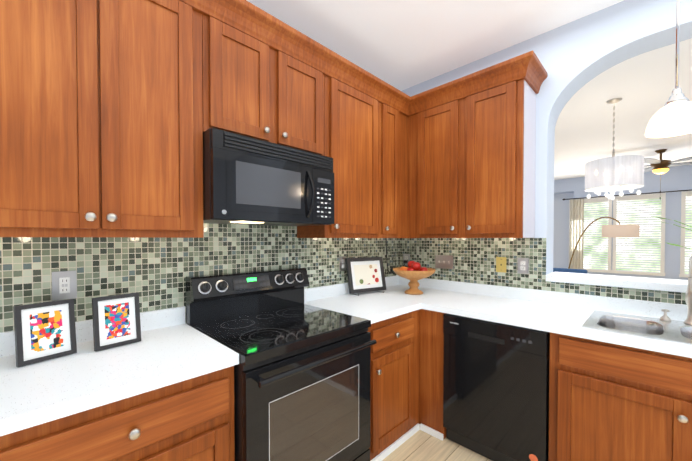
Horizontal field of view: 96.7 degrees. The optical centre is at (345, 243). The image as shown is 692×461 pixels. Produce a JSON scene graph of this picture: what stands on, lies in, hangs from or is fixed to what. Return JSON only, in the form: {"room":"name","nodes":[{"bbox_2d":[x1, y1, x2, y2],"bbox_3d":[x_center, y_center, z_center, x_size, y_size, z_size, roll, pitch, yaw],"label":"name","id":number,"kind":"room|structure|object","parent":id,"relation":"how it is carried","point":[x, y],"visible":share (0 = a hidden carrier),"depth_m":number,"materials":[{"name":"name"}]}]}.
{"room":"kitchen","nodes":[
{"label":"kitchen","id":0,"kind":"room"},
{"bbox_2d":[382,430,491,460],"bbox_3d":[2.258,1.349,3.057,7.800,0.060,11.300,1,1,45],"label":"floor","id":1,"kind":"structure","parent":0,"point":[420,445],"depth_m":1.98,"materials":[{"name":"brown wood"}]},
{"bbox_2d":[0,366,234,460],"bbox_3d":[-0.905,0.912,1.193,0.629,0.872,0.710,1,1,45],"label":"base cabinet","id":2,"kind":"object","parent":1,"relation":"on","point":[192,419],"depth_m":1.01,"materials":[{"name":"brown wood"}]},
{"bbox_2d":[0,306,238,435],"bbox_3d":[-1.161,0.413,0.914,0.636,0.130,1.461,1,1,45],"label":"countertop","id":3,"kind":"structure","parent":2,"relation":"on","point":[171,347],"depth_m":1.07,"materials":[{"name":"stone"}]},
{"bbox_2d":[13,299,76,366],"bbox_3d":[-1.138,0.326,1.169,0.131,0.213,0.168,1,1,45],"label":"picture frame","id":4,"kind":"object","parent":3,"relation":"on","point":[44,331],"visible":1,"depth_m":1.14,"materials":[{"name":"grey"}]},
{"bbox_2d":[92,293,140,351],"bbox_3d":[-0.984,0.324,1.318,0.124,0.213,0.165,1,1,45],"label":"picture frame","id":5,"kind":"object","parent":3,"relation":"on","point":[116,320],"visible":1,"depth_m":1.29,"materials":[{"name":"grey"}]},
{"bbox_2d":[186,267,376,460],"bbox_3d":[-0.335,0.758,1.657,0.725,1.166,0.743,1,1,45],"label":"range","id":6,"kind":"object","parent":1,"relation":"on","point":[302,372],"visible":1,"depth_m":1.50,"materials":[{"name":"black metal"}]},
{"bbox_2d":[367,311,415,460],"bbox_3d":[0.062,0.896,2.166,0.629,0.872,0.524,1,1,45],"label":"base cabinet","id":7,"kind":"object","parent":1,"relation":"on","point":[393,356],"depth_m":1.97,"materials":[{"name":"brown wood"}]},
{"bbox_2d":[304,283,419,323],"bbox_3d":[0.087,0.393,2.168,0.636,0.130,0.580,1,1,45],"label":"countertop","id":8,"kind":"structure","parent":7,"relation":"on","point":[375,306],"depth_m":2.22,"materials":[{"name":"stone"}]},
{"bbox_2d":[346,257,385,295],"bbox_3d":[0.177,0.263,2.541,0.359,0.295,0.124,-1,1,-32],"label":"framed picture","id":9,"kind":"object","parent":8,"relation":"on","point":[365,274],"visible":0.98,"depth_m":2.54,"materials":[{"name":"black wood"}]},
{"bbox_2d":[424,309,445,440],"bbox_3d":[0.810,0.893,2.366,0.189,0.872,0.608,1,1,45],"label":"base cabinet","id":10,"kind":"object","parent":1,"relation":"on","point":[433,320],"depth_m":2.14,"materials":[{"name":"brown wood"}]},
{"bbox_2d":[385,275,691,357],"bbox_3d":[1.222,0.397,1.908,2.611,0.130,0.651,1,1,45],"label":"countertop","id":11,"kind":"structure","parent":10,"relation":"on","point":[563,313],"depth_m":1.94,"materials":[{"name":"stone"}]},
{"bbox_2d":[393,261,435,294],"bbox_3d":[0.561,0.279,2.545,0.347,0.264,0.347,1,1,45],"label":"fruit bowl","id":12,"kind":"object","parent":11,"relation":"on","point":[413,272],"visible":1,"depth_m":2.47,"materials":[{"name":"brown wood"}]},
{"bbox_2d":[582,310,691,344],"bbox_3d":[1.670,0.513,1.456,0.825,0.180,0.500,1,1,45],"label":"sink","id":13,"kind":"object","parent":11,"relation":"in","point":[676,331],"visible":0.38,"depth_m":1.66,"materials":[{"name":"silver metal"}]},
{"bbox_2d":[659,309,670,320],"bbox_3d":[1.731,0.389,1.668,0.046,0.059,0.082,1,1,45],"label":"soap dispenser","id":14,"kind":"object","parent":13,"relation":"on","point":[664,317],"visible":1,"depth_m":1.67,"materials":[{"name":"silver metal"}]},
{"bbox_2d":[683,254,691,324],"bbox_3d":[1.790,0.234,1.540,0.126,0.374,0.198,1,1,45],"label":"faucet","id":15,"kind":"object","parent":11,"relation":"on","point":[688,299],"visible":1,"depth_m":1.60,"materials":[{"name":"silver metal"}]},
{"bbox_2d":[443,313,549,460],"bbox_3d":[1.071,0.901,2.066,0.589,0.858,0.610,1,1,45],"label":"dishwasher","id":16,"kind":"object","parent":1,"relation":"on","point":[495,391],"visible":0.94,"depth_m":1.83,"materials":[{"name":"black metal"}]},
{"bbox_2d":[553,268,587,273],"bbox_3d":[2.836,0.804,3.955,0.460,0.999,0.460,1,1,45],"label":"dining chair","id":17,"kind":"object","parent":1,"relation":"on","point":[583,271],"depth_m":3.73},
{"bbox_2d":[568,217,639,268],"bbox_3d":[3.670,0.449,4.600,1.024,1.688,0.400,1,1,45],"label":"arc floor lamp","id":18,"kind":"object","parent":1,"relation":"on","point":[628,230],"visible":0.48,"depth_m":4.25,"materials":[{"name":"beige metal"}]},
{"bbox_2d":[246,0,691,179],"bbox_3d":[2.258,-1.541,3.011,7.800,0.080,11.300,1,1,45],"label":"ceiling","id":19,"kind":"structure","parent":0,"point":[400,45],"depth_m":2.39,"materials":[{"name":"white paint"}]},
{"bbox_2d":[585,98,643,199],"bbox_3d":[2.816,-0.979,3.240,0.474,1.049,0.474,1,1,45],"label":"chandelier","id":20,"kind":"object","parent":19,"relation":"hanging from","point":[613,173],"visible":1,"depth_m":3.10,"materials":[{"name":"white fabric"}]},
{"bbox_2d":[644,149,691,199],"bbox_3d":[5.128,-1.131,5.090,1.298,0.804,1.349,1,1,45],"label":"ceiling fan","id":21,"kind":"object","parent":19,"relation":"hanging from","point":[660,166],"visible":0.94,"depth_m":4.99,"materials":[{"name":"brown metal"}]},
{"bbox_2d":[645,0,691,137],"bbox_3d":[1.543,-1.001,1.431,0.208,0.947,0.208,1,1,45],"label":"pendant light","id":22,"kind":"object","parent":19,"relation":"hanging from","point":[672,117],"visible":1,"depth_m":1.43,"materials":[{"name":"white glass"}]},
{"bbox_2d":[401,0,691,273],"bbox_3d":[2.181,-0.068,1.574,4.750,2.820,0.220,1,1,45],"label":"wall","id":23,"kind":"structure","parent":0,"point":[575,56],"depth_m":2.09,"materials":[{"name":"grey paint"}]},
{"bbox_2d":[408,68,539,235],"bbox_3d":[0.940,-0.587,2.414,0.881,1.048,0.324,1,1,45],"label":"upper cabinet","id":24,"kind":"object","parent":23,"relation":"attached to","point":[472,151],"depth_m":2.20,"materials":[{"name":"brown wood"}]},
{"bbox_2d":[399,238,686,304],"bbox_3d":[1.568,0.209,2.027,2.932,0.492,0.006,1,1,45],"label":"wall tile","id":25,"kind":"structure","parent":23,"relation":"attached to","point":[474,260],"depth_m":2.39,"materials":[{"name":"tile"}]},
{"bbox_2d":[403,254,409,265],"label":"outlet","id":26,"kind":"object","parent":25,"relation":"attached to","point":[406,258],"depth_m":2.98,"materials":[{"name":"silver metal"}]},
{"bbox_2d":[435,255,452,268],"bbox_3d":[0.863,0.162,2.711,0.168,0.118,0.016,1,1,45],"label":"light switch","id":27,"kind":"object","parent":25,"relation":"attached to","point":[444,261],"visible":1,"depth_m":2.71,"materials":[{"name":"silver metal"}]},
{"bbox_2d":[496,257,505,272],"bbox_3d":[1.201,0.163,2.382,0.074,0.118,0.006,1,1,45],"label":"switch plate","id":28,"kind":"object","parent":25,"relation":"attached to","point":[500,264],"visible":1,"depth_m":2.38,"materials":[{"name":"yellow plastic"}]},
{"bbox_2d":[518,258,528,273],"bbox_3d":[1.308,0.163,2.274,0.072,0.116,0.007,1,1,45],"label":"outlet","id":29,"kind":"object","parent":25,"relation":"attached to","point":[523,265],"visible":1,"depth_m":2.27,"materials":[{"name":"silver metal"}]},
{"bbox_2d":[546,272,687,292],"bbox_3d":[2.097,0.249,1.665,1.687,0.047,0.275,1,1,45],"label":"sill ledge","id":30,"kind":"object","parent":23,"relation":"attached to","point":[669,285],"visible":0.95,"depth_m":1.91,"materials":[{"name":"paint"}]},
{"bbox_2d":[652,216,691,248],"bbox_3d":[2.183,0.005,1.720,0.698,0.437,0.655,1,1,45],"label":"potted plant","id":31,"kind":"object","parent":30,"relation":"on","point":[676,225],"visible":1,"depth_m":1.88,"materials":[{"name":"green plant"}]},
{"bbox_2d":[553,165,691,279],"bbox_3d":[6.109,-0.152,6.904,7.500,2.820,0.320,1,1,45],"label":"wall","id":32,"kind":"structure","parent":0,"point":[674,178],"depth_m":6.41,"materials":[{"name":"blue paint"}]},
{"bbox_2d":[568,197,611,272],"bbox_3d":[5.632,-0.198,7.119,0.800,1.696,0.045,1,1,45],"label":"window","id":33,"kind":"structure","parent":32,"relation":"in","point":[597,251],"depth_m":7.03,"materials":[{"name":"white glass"}]},
{"bbox_2d":[563,189,691,268],"bbox_3d":[6.287,0.088,6.417,2.955,2.314,0.120,1,1,45],"label":"curtain","id":34,"kind":"object","parent":32,"relation":"attached to","point":[576,218],"visible":0.71,"depth_m":7.22,"materials":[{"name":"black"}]},
{"bbox_2d":[612,193,665,275],"bbox_3d":[6.208,-0.189,6.547,0.827,1.696,0.045,1,1,45],"label":"window","id":35,"kind":"structure","parent":32,"relation":"in","point":[643,253],"depth_m":6.51,"materials":[{"name":"white glass"}]},
{"bbox_2d":[679,191,691,277],"bbox_3d":[6.937,-0.177,5.821,0.840,1.696,0.045,1,1,45],"label":"window","id":36,"kind":"structure","parent":32,"relation":"in","point":[686,218],"depth_m":6.06,"materials":[{"name":"white glass"}]},
{"bbox_3d":[-1.097,-0.067,1.540,0.150,2.820,4.450,1,1,45],"label":"wall","id":37,"kind":"structure","parent":0,"visible":0},
{"bbox_2d":[0,0,207,235],"bbox_3d":[-1.030,-0.568,1.260,0.324,1.048,0.754,1,1,45],"label":"upper cabinet","id":38,"kind":"object","parent":37,"relation":"attached to","point":[111,111],"depth_m":1.16,"materials":[{"name":"brown wood"}]},
{"bbox_2d":[0,223,398,331],"bbox_3d":[-0.688,0.163,1.843,0.006,0.590,3.450,1,1,45],"label":"wall tile","id":39,"kind":"structure","parent":37,"relation":"attached to","point":[153,272],"depth_m":1.57,"materials":[{"name":"tile"}]},
{"bbox_2d":[52,271,76,300],"bbox_3d":[-1.202,0.178,1.315,0.008,0.120,0.078,1,1,45],"label":"outlet","id":40,"kind":"object","parent":39,"relation":"attached to","point":[64,284],"visible":1,"depth_m":1.31,"materials":[{"name":"silver metal"}]},
{"bbox_2d":[339,256,345,270],"bbox_3d":[-0.026,0.163,2.499,0.007,0.116,0.072,1,1,45],"label":"electrical outlet","id":41,"kind":"object","parent":39,"relation":"attached to","point":[342,263],"visible":1,"depth_m":2.49,"materials":[{"name":"silver metal"}]},
{"bbox_2d":[386,238,395,273],"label":"power cord","id":42,"kind":"object","parent":39,"relation":"attached to","point":[386,238],"depth_m":2.90,"materials":[{"name":"black plastic"}]},
{"bbox_2d":[208,0,327,156],"bbox_3d":[-0.500,-0.824,1.789,0.324,0.554,0.745,1,1,45],"label":"upper cabinet","id":43,"kind":"object","parent":37,"relation":"attached to","point":[261,87],"depth_m":1.62,"materials":[{"name":"brown wood"}]},
{"bbox_2d":[203,128,333,225],"bbox_3d":[-0.454,-0.318,1.751,0.442,0.413,0.741,1,1,45],"label":"microwave","id":44,"kind":"object","parent":43,"relation":"attached to","point":[249,181],"visible":0.98,"depth_m":1.55,"materials":[{"name":"black"}]},
{"bbox_2d":[297,64,383,235],"bbox_3d":[-0.043,-0.584,2.252,0.324,1.048,0.546,1,1,45],"label":"upper cabinet","id":45,"kind":"object","parent":37,"relation":"attached to","point":[355,110],"depth_m":2.14,"materials":[{"name":"brown wood"}]},
{"bbox_2d":[384,96,407,235],"bbox_3d":[0.395,-0.591,2.692,0.324,1.048,0.697,1,1,45],"label":"upper cabinet","id":46,"kind":"object","parent":37,"relation":"attached to","point":[395,115],"depth_m":2.47,"materials":[{"name":"brown wood"}]}
]}

